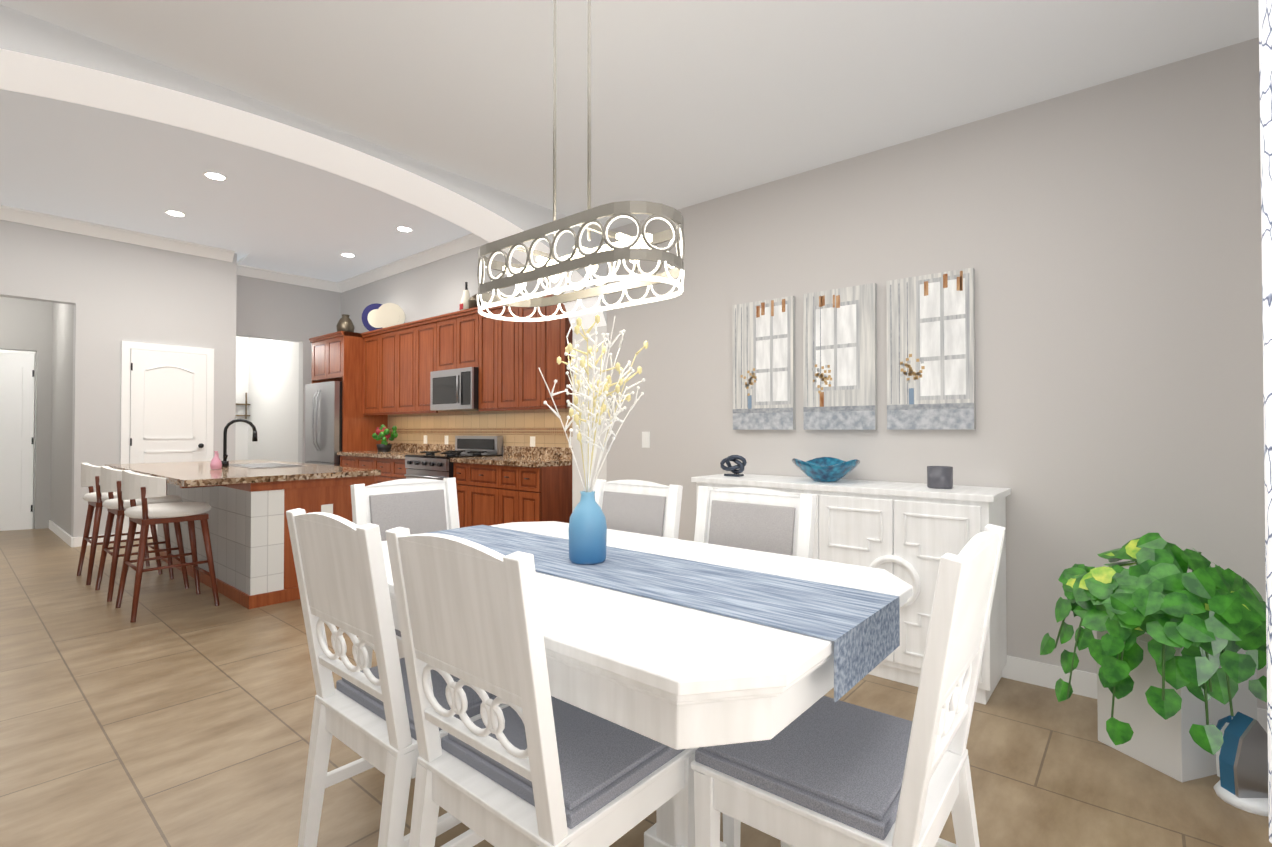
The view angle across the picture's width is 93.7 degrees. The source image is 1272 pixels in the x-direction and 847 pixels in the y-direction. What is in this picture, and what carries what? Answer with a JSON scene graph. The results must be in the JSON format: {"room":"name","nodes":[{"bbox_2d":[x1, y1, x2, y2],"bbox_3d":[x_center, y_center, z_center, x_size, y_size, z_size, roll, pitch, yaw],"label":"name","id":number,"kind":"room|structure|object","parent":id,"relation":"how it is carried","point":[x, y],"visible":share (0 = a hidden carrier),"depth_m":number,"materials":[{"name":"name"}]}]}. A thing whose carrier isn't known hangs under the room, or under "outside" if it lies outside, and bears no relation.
{"room":"dining room","nodes":[
{"label":"dining room","id":0,"kind":"room"},
{"bbox_2d":[0,297,52,528],"bbox_3d":[-7.452,-0.387,6.823,0.150,3.280,1.090,-1,-1,40],"label":"wall","id":1,"kind":"structure","parent":0,"point":[26,326],"depth_m":7.11,"materials":[{"name":"white paint"}]},
{"bbox_2d":[0,353,35,530],"bbox_3d":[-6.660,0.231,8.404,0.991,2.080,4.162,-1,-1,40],"label":"hall door","id":2,"kind":"structure","parent":1,"relation":"in","point":[17,413],"depth_m":7.00,"materials":[{"name":"white wood"}]},
{"bbox_2d":[0,220,340,537],"bbox_3d":[-6.654,-0.478,5.438,0.760,3.430,7.930,-1,-1,40],"label":"wall","id":3,"kind":"structure","parent":0,"point":[105,297],"depth_m":6.41,"materials":[{"name":"grey paint"}]},
{"bbox_2d":[49,520,74,546],"bbox_3d":[-6.350,1.203,6.575,1.826,0.095,0.016,-1,-1,40],"label":"baseboard","id":4,"kind":"structure","parent":3,"relation":"attached to","point":[67,538],"depth_m":6.39,"materials":[{"name":"white wood"}]},
{"bbox_2d":[75,533,114,546],"bbox_3d":[-5.536,1.197,6.136,0.016,0.095,0.330,-1,-1,40],"label":"baseboard","id":5,"kind":"structure","parent":3,"relation":"attached to","point":[78,540],"depth_m":6.03,"materials":[{"name":"white wood"}]},
{"bbox_2d":[0,205,234,261],"bbox_3d":[-6.821,-1.996,4.594,0.100,0.115,6.400,-1,-1,40],"label":"crown molding","id":6,"kind":"structure","parent":3,"relation":"attached to","point":[7,213],"depth_m":6.19,"materials":[{"name":"white"}]},
{"bbox_2d":[120,341,213,539],"bbox_3d":[-5.157,0.190,6.587,0.023,2.120,0.820,-1,-1,40],"label":"door frame","id":7,"kind":"structure","parent":3,"relation":"attached to","point":[126,346],"depth_m":6.39,"materials":[{"name":"white wood"}]},
{"bbox_2d":[129,349,206,538],"bbox_3d":[-5.122,0.227,6.555,0.112,2.035,0.672,-1,-1,40],"label":"pantry door","id":8,"kind":"structure","parent":3,"relation":"in","point":[167,406],"depth_m":6.56,"materials":[{"name":"white wood"}]},
{"bbox_2d":[237,255,247,272],"bbox_3d":[-4.917,-1.964,7.307,0.480,0.115,0.100,-1,-1,40],"label":"crown molding","id":9,"kind":"structure","parent":3,"relation":"attached to","point":[239,266],"depth_m":7.58,"materials":[{"name":"white paint"}]},
{"bbox_2d":[237,266,335,291],"bbox_3d":[-4.736,-1.956,7.993,0.100,0.115,1.380,-1,-1,40],"label":"crown molding","id":10,"kind":"structure","parent":3,"relation":"attached to","point":[254,272],"depth_m":8.03,"materials":[{"name":"white"}]},
{"bbox_2d":[0,89,471,281],"bbox_3d":[-6.635,-2.118,5.441,10.910,0.150,8.230,-1,-1,40],"label":"ceiling","id":11,"kind":"structure","parent":0,"point":[263,209],"depth_m":5.30,"materials":[{"name":"white paint"}]},
{"bbox_2d":[165,210,185,216],"bbox_3d":[-4.467,-2.036,5.785,0.168,0.005,0.168,0,-1,31],"label":"recessed light","id":12,"kind":"object","parent":11,"relation":"in","point":[174,213],"depth_m":5.77,"materials":[{"name":"white"}]},
{"bbox_2d":[203,172,227,180],"bbox_3d":[-3.482,-2.046,4.936,0.168,0.005,0.168,0,-1,31],"label":"recessed light","id":13,"kind":"object","parent":11,"relation":"in","point":[215,176],"depth_m":4.93,"materials":[{"name":"white"}]},
{"bbox_2d":[340,253,355,256],"bbox_3d":[-3.457,-2.020,7.160,0.168,0.005,0.168,0,-1,31],"label":"recessed light","id":14,"kind":"object","parent":11,"relation":"in","point":[342,254],"depth_m":7.16,"materials":[{"name":"white plastic"}]},
{"bbox_2d":[396,226,412,231],"bbox_3d":[-2.424,-2.031,6.235,0.168,0.005,0.168,0,-1,13],"label":"recessed light","id":15,"kind":"object","parent":11,"relation":"in","point":[400,228],"depth_m":6.23,"materials":[{"name":"white plastic"}]},
{"bbox_2d":[235,336,247,459],"bbox_3d":[-6.625,-0.358,9.341,0.150,3.280,0.900,-1,-1,40],"label":"wall","id":16,"kind":"structure","parent":0,"point":[241,433],"depth_m":9.57,"materials":[{"name":"white paint"}]},
{"bbox_2d":[236,393,249,418],"bbox_3d":[-6.258,-0.285,9.576,0.095,0.420,0.343,-1,-1,40],"label":"shelf","id":17,"kind":"object","parent":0,"point":[245,404],"visible":0.29,"depth_m":9.60,"materials":[{"name":"gold metal"}]},
{"bbox_2d":[248,337,298,462],"bbox_3d":[-5.497,-0.361,9.086,2.200,3.280,0.150,-1,-1,40],"label":"wall","id":18,"kind":"structure","parent":0,"point":[267,376],"depth_m":8.93,"materials":[{"name":"white paint"}]},
{"bbox_2d":[0,4,606,511],"bbox_3d":[-2.570,-0.517,2.071,0.375,3.430,8.080,-1,-1,40],"label":"archway","id":19,"kind":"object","parent":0,"point":[42,58],"depth_m":2.91,"materials":[{"name":"grey paint"}]},
{"bbox_2d":[341,244,546,332],"bbox_3d":[-2.238,-0.460,6.989,5.485,3.430,0.150,-1,-1,40],"label":"wall","id":20,"kind":"structure","parent":0,"point":[432,289],"depth_m":7.10,"materials":[{"name":"grey paint"}]},
{"bbox_2d":[361,330,376,413],"bbox_3d":[-3.123,-0.625,7.425,0.470,1.000,0.326,-1,-1,40],"label":"upper cabinet","id":21,"kind":"object","parent":20,"relation":"attached to","point":[370,337],"depth_m":7.34,"materials":[{"name":"brown wood"}]},
{"bbox_2d":[377,326,392,413],"bbox_3d":[-2.825,-0.628,7.172,0.524,1.000,0.326,-1,-1,40],"label":"upper cabinet","id":22,"kind":"object","parent":20,"relation":"attached to","point":[385,335],"depth_m":7.10,"materials":[{"name":"brown wood"}]},
{"bbox_2d":[362,303,404,330],"label":"decorative plates","id":23,"kind":"object","parent":22,"relation":"on","point":[375,316],"depth_m":7.34,"materials":[{"name":"beige ceramic"}]},
{"bbox_2d":[393,322,412,413],"bbox_3d":[-2.506,-0.631,6.902,0.523,1.000,0.326,-1,-1,40],"label":"upper cabinet","id":24,"kind":"object","parent":20,"relation":"attached to","point":[404,360],"depth_m":6.82,"materials":[{"name":"brown wood"}]},
{"bbox_2d":[336,233,489,292],"bbox_3d":[-2.307,-1.969,6.902,5.215,0.115,0.100,-1,-1,40],"label":"crown molding","id":25,"kind":"structure","parent":20,"relation":"attached to","point":[424,257],"depth_m":7.21,"materials":[{"name":"white"}]},
{"bbox_2d":[413,316,457,413],"bbox_3d":[-2.188,-0.634,6.632,0.525,1.000,0.326,-1,-1,40],"label":"upper cabinet","id":26,"kind":"object","parent":20,"relation":"attached to","point":[424,330],"depth_m":6.54,"materials":[{"name":"brown wood"}]},
{"bbox_2d":[437,312,452,370],"bbox_3d":[-1.864,-0.845,6.359,0.435,0.585,0.326,-1,-1,40],"label":"upper cabinet","id":27,"kind":"object","parent":20,"relation":"attached to","point":[445,321],"depth_m":6.27,"materials":[{"name":"brown wood"}]},
{"bbox_2d":[453,308,472,368],"bbox_3d":[-1.613,-0.847,6.146,0.435,0.585,0.326,-1,-1,40],"label":"upper cabinet","id":28,"kind":"object","parent":20,"relation":"attached to","point":[463,319],"depth_m":6.05,"materials":[{"name":"brown wood"}]},
{"bbox_2d":[430,367,478,410],"bbox_3d":[-1.773,-0.344,6.205,0.754,0.410,0.433,-1,-1,40],"label":"microwave","id":29,"kind":"object","parent":28,"relation":"attached to","point":[454,389],"visible":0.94,"depth_m":6.02,"materials":[{"name":"grey metal"}]},
{"bbox_2d":[459,282,484,309],"label":"bottles","id":30,"kind":"object","parent":28,"relation":"on","point":[466,302],"depth_m":6.28,"materials":[{"name":"white glass"}]},
{"bbox_2d":[387,407,571,447],"bbox_3d":[-1.800,0.057,6.499,3.680,0.385,0.019,-1,-1,40],"label":"backsplash","id":31,"kind":"structure","parent":20,"relation":"attached to","point":[537,428],"depth_m":6.29,"materials":[{"name":"tile"}]},
{"bbox_2d":[388,443,571,458],"bbox_3d":[-1.804,0.284,6.490,3.678,0.099,0.026,-1,-1,40],"label":"backsplash","id":32,"kind":"structure","parent":20,"relation":"attached to","point":[545,452],"depth_m":5.97,"materials":[{"name":"brown stone"}]},
{"bbox_2d":[473,307,492,409],"bbox_3d":[-1.329,-0.642,5.903,0.419,1.000,0.326,-1,-1,40],"label":"upper cabinet","id":33,"kind":"object","parent":20,"relation":"attached to","point":[482,326],"depth_m":5.82,"materials":[{"name":"brown wood"}]},
{"bbox_2d":[493,305,512,409],"bbox_3d":[-1.091,-0.645,5.701,0.418,1.000,0.326,-1,-1,40],"label":"upper cabinet","id":34,"kind":"object","parent":20,"relation":"attached to","point":[502,330],"depth_m":5.63,"materials":[{"name":"brown wood"}]},
{"bbox_2d":[513,307,532,409],"bbox_3d":[-0.854,-0.647,5.499,0.417,1.000,0.326,-1,-1,40],"label":"upper cabinet","id":35,"kind":"object","parent":20,"relation":"attached to","point":[522,331],"depth_m":5.44,"materials":[{"name":"brown wood"}]},
{"bbox_2d":[533,294,572,409],"bbox_3d":[-0.637,-0.649,5.315,0.364,1.000,0.326,-1,-1,40],"label":"upper cabinet","id":36,"kind":"object","parent":20,"relation":"attached to","point":[550,342],"depth_m":5.19,"materials":[{"name":"brown wood"}]},
{"bbox_2d":[0,0,1258,229],"bbox_3d":[-1.094,-1.594,0.643,3.740,0.150,8.095,-1,-1,40],"label":"ceiling","id":37,"kind":"structure","parent":0,"point":[694,102],"depth_m":2.51,"materials":[{"name":"white paint"}]},
{"bbox_2d":[477,0,684,321],"bbox_3d":[-0.204,-0.943,1.916,0.837,1.121,0.311,-1,-1,40],"label":"pendant light","id":38,"kind":"object","parent":37,"relation":"hanging from","point":[553,266],"visible":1,"depth_m":1.83,"materials":[{"name":"silver metal"}]},
{"bbox_2d":[0,528,1271,846],"bbox_3d":[-4.672,1.268,3.781,16.000,0.100,12.000,-1,-1,40],"label":"floor","id":39,"kind":"structure","parent":0,"point":[176,714],"depth_m":2.23,"materials":[{"name":"tile"}]},
{"bbox_2d":[77,463,162,584],"bbox_3d":[-4.193,0.771,4.846,0.508,0.922,0.471,-1,-1,40],"label":"stool","id":40,"kind":"object","parent":39,"relation":"on","point":[90,476],"visible":0.6,"depth_m":4.64,"materials":[{"name":"brown wood"}]},
{"bbox_2d":[95,466,188,601],"bbox_3d":[-3.646,0.766,4.408,0.508,0.922,0.471,-1,-1,40],"label":"stool","id":41,"kind":"object","parent":39,"relation":"on","point":[110,481],"visible":0.69,"depth_m":4.27,"materials":[{"name":"brown wood"}]},
{"bbox_2d":[115,470,219,621],"bbox_3d":[-3.114,0.761,3.969,0.508,0.922,0.471,-1,-1,40],"label":"stool","id":42,"kind":"object","parent":39,"relation":"on","point":[143,488],"visible":1,"depth_m":3.83,"materials":[{"name":"brown wood"}]},
{"bbox_2d":[105,419,380,608],"bbox_3d":[-3.347,0.595,4.940,2.610,1.272,1.230,-1,-1,40],"label":"kitchen island","id":43,"kind":"object","parent":39,"relation":"on","point":[250,502],"visible":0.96,"depth_m":4.18,"materials":[{"name":"stone"}]},
{"bbox_2d":[210,451,221,468],"bbox_3d":[-3.281,0.286,4.658,0.077,0.140,0.077,0,-1,25],"label":"bottle","id":44,"kind":"object","parent":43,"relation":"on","point":[216,463],"visible":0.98,"depth_m":4.62,"materials":[{"name":"pink glass"}]},
{"bbox_2d":[305,381,342,465],"bbox_3d":[-3.806,0.376,7.717,0.880,1.775,0.694,-1,-1,40],"label":"refrigerator","id":45,"kind":"object","parent":39,"relation":"on","point":[323,423],"visible":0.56,"depth_m":7.42,"materials":[{"name":"grey metal"}]},
{"bbox_2d":[340,455,352,467],"bbox_3d":[-3.206,0.820,7.294,0.492,0.875,0.606,-1,-1,40],"label":"base cabinet","id":46,"kind":"object","parent":39,"relation":"on","point":[345,460],"depth_m":7.11,"materials":[{"name":"brown wood"}]},
{"bbox_2d":[309,331,387,451],"bbox_3d":[-3.758,0.071,7.775,0.962,2.385,0.601,-1,-1,40],"label":"tall cabinet","id":47,"kind":"object","parent":39,"relation":"on","point":[338,356],"visible":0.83,"depth_m":7.41,"materials":[{"name":"brown wood"}]},
{"bbox_2d":[336,314,354,331],"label":"vase","id":48,"kind":"object","parent":47,"relation":"on","point":[344,323],"depth_m":7.76,"materials":[{"name":"brown metal"}]},
{"bbox_2d":[353,455,368,468],"bbox_3d":[-2.892,0.817,7.027,0.544,0.875,0.606,-1,-1,40],"label":"base cabinet","id":49,"kind":"object","parent":39,"relation":"on","point":[359,461],"depth_m":6.87,"materials":[{"name":"brown wood"}]},
{"bbox_2d":[369,459,388,483],"bbox_3d":[-2.574,0.814,6.757,0.500,0.875,0.606,-1,-1,40],"label":"base cabinet","id":50,"kind":"object","parent":39,"relation":"on","point":[377,464],"depth_m":6.57,"materials":[{"name":"brown wood"}]},
{"bbox_2d":[337,451,445,458],"bbox_3d":[-2.769,0.358,6.906,1.667,0.040,0.640,-1,-1,40],"label":"countertop","id":51,"kind":"structure","parent":50,"relation":"on","point":[368,454],"depth_m":6.69,"materials":[{"name":"brown stone"}]},
{"bbox_2d":[372,425,397,451],"bbox_3d":[-3.070,0.176,7.293,0.264,0.331,0.289,-1,-1,40],"label":"flowers","id":52,"kind":"object","parent":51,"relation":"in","point":[383,432],"visible":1,"depth_m":7.25,"materials":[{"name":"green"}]},
{"bbox_2d":[286,508,508,846],"bbox_3d":[-0.615,0.712,1.714,0.470,0.963,0.560,-1,-1,40],"label":"chair","id":53,"kind":"object","parent":39,"relation":"on","point":[366,713],"visible":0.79,"depth_m":1.53,"materials":[{"name":"wood"}]},
{"bbox_2d":[350,477,459,670],"bbox_3d":[-0.804,0.720,2.433,0.560,0.963,0.470,-1,-1,40],"label":"chair","id":54,"kind":"object","parent":39,"relation":"on","point":[417,505],"visible":0.1,"depth_m":2.58,"materials":[{"name":"wood"}]},
{"bbox_2d":[389,457,460,480],"bbox_3d":[-2.293,0.811,6.519,0.448,0.875,0.606,-1,-1,40],"label":"base cabinet","id":55,"kind":"object","parent":39,"relation":"on","point":[397,470],"depth_m":6.34,"materials":[{"name":"brown wood"}]},
{"bbox_2d":[404,436,502,479],"bbox_3d":[-1.873,0.687,6.075,0.752,1.115,0.691,-1,-1,40],"label":"range","id":56,"kind":"object","parent":39,"relation":"on","point":[432,465],"visible":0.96,"depth_m":6.01,"materials":[{"name":"grey metal"}]},
{"bbox_2d":[453,463,460,527],"bbox_3d":[-1.424,0.803,5.781,0.296,0.875,0.606,-1,-1,40],"label":"base cabinet","id":57,"kind":"object","parent":39,"relation":"on","point":[456,466],"depth_m":5.59,"materials":[{"name":"brown wood"}]},
{"bbox_2d":[461,463,492,527],"bbox_3d":[-1.176,0.800,5.571,0.566,0.875,0.606,-1,-1,40],"label":"base cabinet","id":58,"kind":"object","parent":39,"relation":"on","point":[476,478],"depth_m":5.41,"materials":[{"name":"brown wood"}]},
{"bbox_2d":[493,467,512,524],"bbox_3d":[-0.898,0.798,5.335,0.376,0.875,0.606,-1,-1,40],"label":"base cabinet","id":59,"kind":"object","parent":39,"relation":"on","point":[502,476],"depth_m":5.16,"materials":[{"name":"brown wood"}]},
{"bbox_2d":[385,527,697,846],"bbox_3d":[-0.201,0.708,1.389,0.470,0.963,0.560,-1,-1,40],"label":"chair","id":60,"kind":"object","parent":39,"relation":"on","point":[534,763],"visible":0.94,"depth_m":1.24,"materials":[{"name":"wood"}]},
{"bbox_2d":[513,463,571,522],"bbox_3d":[-0.712,0.796,5.177,0.323,0.875,0.606,-1,-1,40],"label":"base cabinet","id":61,"kind":"object","parent":39,"relation":"on","point":[521,484],"depth_m":4.97,"materials":[{"name":"brown wood"}]},
{"bbox_2d":[450,455,571,466],"bbox_3d":[-1.074,0.342,5.467,1.243,0.040,0.640,-1,-1,40],"label":"countertop","id":62,"kind":"structure","parent":61,"relation":"on","point":[505,460],"depth_m":5.28,"materials":[{"name":"brown stone"}]},
{"bbox_2d":[593,479,682,538],"bbox_3d":[-0.170,0.719,2.346,0.470,0.963,0.560,-1,-1,40],"label":"chair","id":63,"kind":"object","parent":39,"relation":"on","point":[643,507],"visible":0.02,"depth_m":2.50,"materials":[{"name":"wood"}]},
{"bbox_2d":[382,521,912,846],"bbox_3d":[-0.150,0.815,1.850,1.700,0.760,1.040,-1,-1,40],"label":"dining table","id":64,"kind":"object","parent":39,"relation":"on","point":[676,676],"visible":0.4,"depth_m":1.18,"materials":[{"name":"white wood"}]},
{"bbox_2d":[421,525,899,701],"bbox_3d":[-0.137,0.490,1.869,1.720,0.121,0.400,-1,-1,40],"label":"table runner","id":65,"kind":"object","parent":64,"relation":"on","point":[860,628],"visible":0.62,"depth_m":1.49,"materials":[{"name":"fabric"}]},
{"bbox_2d":[538,314,647,564],"bbox_3d":[-0.136,0.040,1.855,0.340,0.774,0.379,-1,-1,40],"label":"vase","id":66,"kind":"object","parent":65,"relation":"on","point":[587,530],"visible":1,"depth_m":1.82,"materials":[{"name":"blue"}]},
{"bbox_2d":[694,486,815,846],"bbox_3d":[0.267,0.715,2.002,0.470,0.963,0.560,-1,-1,40],"label":"chair","id":67,"kind":"object","parent":39,"relation":"on","point":[765,520],"visible":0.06,"depth_m":2.16,"materials":[{"name":"wood"}]},
{"bbox_2d":[691,524,1004,846],"bbox_3d":[0.489,0.708,1.368,0.568,0.963,0.480,-1,-1,40],"label":"chair","id":68,"kind":"object","parent":39,"relation":"on","point":[824,771],"visible":0.96,"depth_m":1.25,"materials":[{"name":"wood"}]},
{"bbox_2d":[691,473,1010,704],"bbox_3d":[1.045,0.760,3.151,1.544,0.900,0.445,-1,-1,40],"label":"sideboard","id":69,"kind":"object","parent":39,"relation":"on","point":[911,534],"visible":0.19,"depth_m":2.74,"materials":[{"name":"white wood"}]},
{"bbox_2d":[720,455,746,476],"bbox_3d":[0.577,0.250,3.561,0.173,0.126,0.060,-1,-1,40],"label":"knot sculpture","id":70,"kind":"object","parent":69,"relation":"on","point":[740,466],"visible":1,"depth_m":3.54,"materials":[{"name":"grey metal"}]},
{"bbox_2d":[792,457,859,481],"bbox_3d":[1.017,0.247,3.201,0.350,0.123,0.350,-1,-1,40],"label":"bowl","id":71,"kind":"object","parent":69,"relation":"on","point":[825,469],"visible":0.98,"depth_m":3.12,"materials":[{"name":"blue glass"}]},
{"bbox_2d":[927,466,952,488],"bbox_3d":[1.441,0.254,2.827,0.110,0.100,0.110,-1,-1,40],"label":"candle cup","id":72,"kind":"object","parent":69,"relation":"on","point":[939,477],"visible":0.98,"depth_m":2.78,"materials":[{"name":"grey"}]},
{"bbox_2d":[1097,630,1256,781],"bbox_3d":[1.965,0.969,2.177,0.390,0.460,0.280,0,-1,-16],"label":"planter","id":73,"kind":"object","parent":39,"relation":"on","point":[1170,747],"visible":0.23,"depth_m":2.07,"materials":[{"name":"white ceramic"}]},
{"bbox_2d":[1040,533,1266,754],"bbox_3d":[1.873,0.738,2.164,0.662,0.692,0.657,-1,-1,40],"label":"pothos plant","id":74,"kind":"object","parent":73,"relation":"in","point":[1207,616],"visible":1,"depth_m":1.97,"materials":[{"name":"green plant"}]},
{"bbox_2d":[1213,712,1268,815],"bbox_3d":[1.938,1.060,1.889,0.159,0.270,0.167,-1,-1,40],"label":"decorative sculpture","id":75,"kind":"object","parent":39,"relation":"on","point":[1241,754],"visible":0.88,"depth_m":1.86,"materials":[{"name":"blue ceramic"}]},
{"bbox_2d":[1259,0,1271,843],"bbox_3d":[1.630,-0.145,1.439,0.108,2.630,1.260,-1,-1,40],"label":"curtain","id":76,"kind":"object","parent":39,"relation":"on","point":[1265,39],"visible":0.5,"depth_m":1.68,"materials":[{"name":"fabric"}]},
{"bbox_2d":[607,37,1266,708],"bbox_3d":[1.363,-0.211,3.522,3.740,2.850,0.500,-1,-1,40],"label":"wall","id":77,"kind":"structure","parent":0,"point":[1105,241],"depth_m":2.74,"materials":[{"name":"grey paint"}]},
{"bbox_2d":[642,432,649,447],"bbox_3d":[0.070,0.116,4.282,0.070,0.115,0.008,-1,-1,40],"label":"light switch","id":78,"kind":"object","parent":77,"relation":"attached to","point":[645,439],"visible":1,"depth_m":4.28,"materials":[{"name":"white plastic"}]},
{"bbox_2d":[733,296,795,429],"bbox_3d":[0.780,-0.358,3.665,0.411,0.792,0.035,-1,-1,40],"label":"picture","id":79,"kind":"object","parent":77,"relation":"attached to","point":[764,390],"visible":1,"depth_m":3.64,"materials":[{"name":"grey fabric"}]},
{"bbox_2d":[803,283,876,429],"bbox_3d":[1.142,-0.361,3.358,0.409,0.792,0.035,-1,-1,40],"label":"picture","id":80,"kind":"object","parent":77,"relation":"attached to","point":[839,358],"visible":1,"depth_m":3.33,"materials":[{"name":"grey fabric"}]},
{"bbox_2d":[886,268,975,429],"bbox_3d":[1.501,-0.365,3.054,0.410,0.792,0.035,-1,-1,40],"label":"picture","id":81,"kind":"object","parent":77,"relation":"attached to","point":[930,351],"visible":1,"depth_m":3.03,"materials":[{"name":"grey fabric"}]},
{"bbox_2d":[1002,655,1267,733],"bbox_3d":[1.128,1.159,3.367,3.560,0.107,0.016,-1,-1,40],"label":"baseboard","id":82,"kind":"structure","parent":77,"relation":"attached to","point":[1041,674],"depth_m":2.71,"materials":[{"name":"white wood"}]}
]}

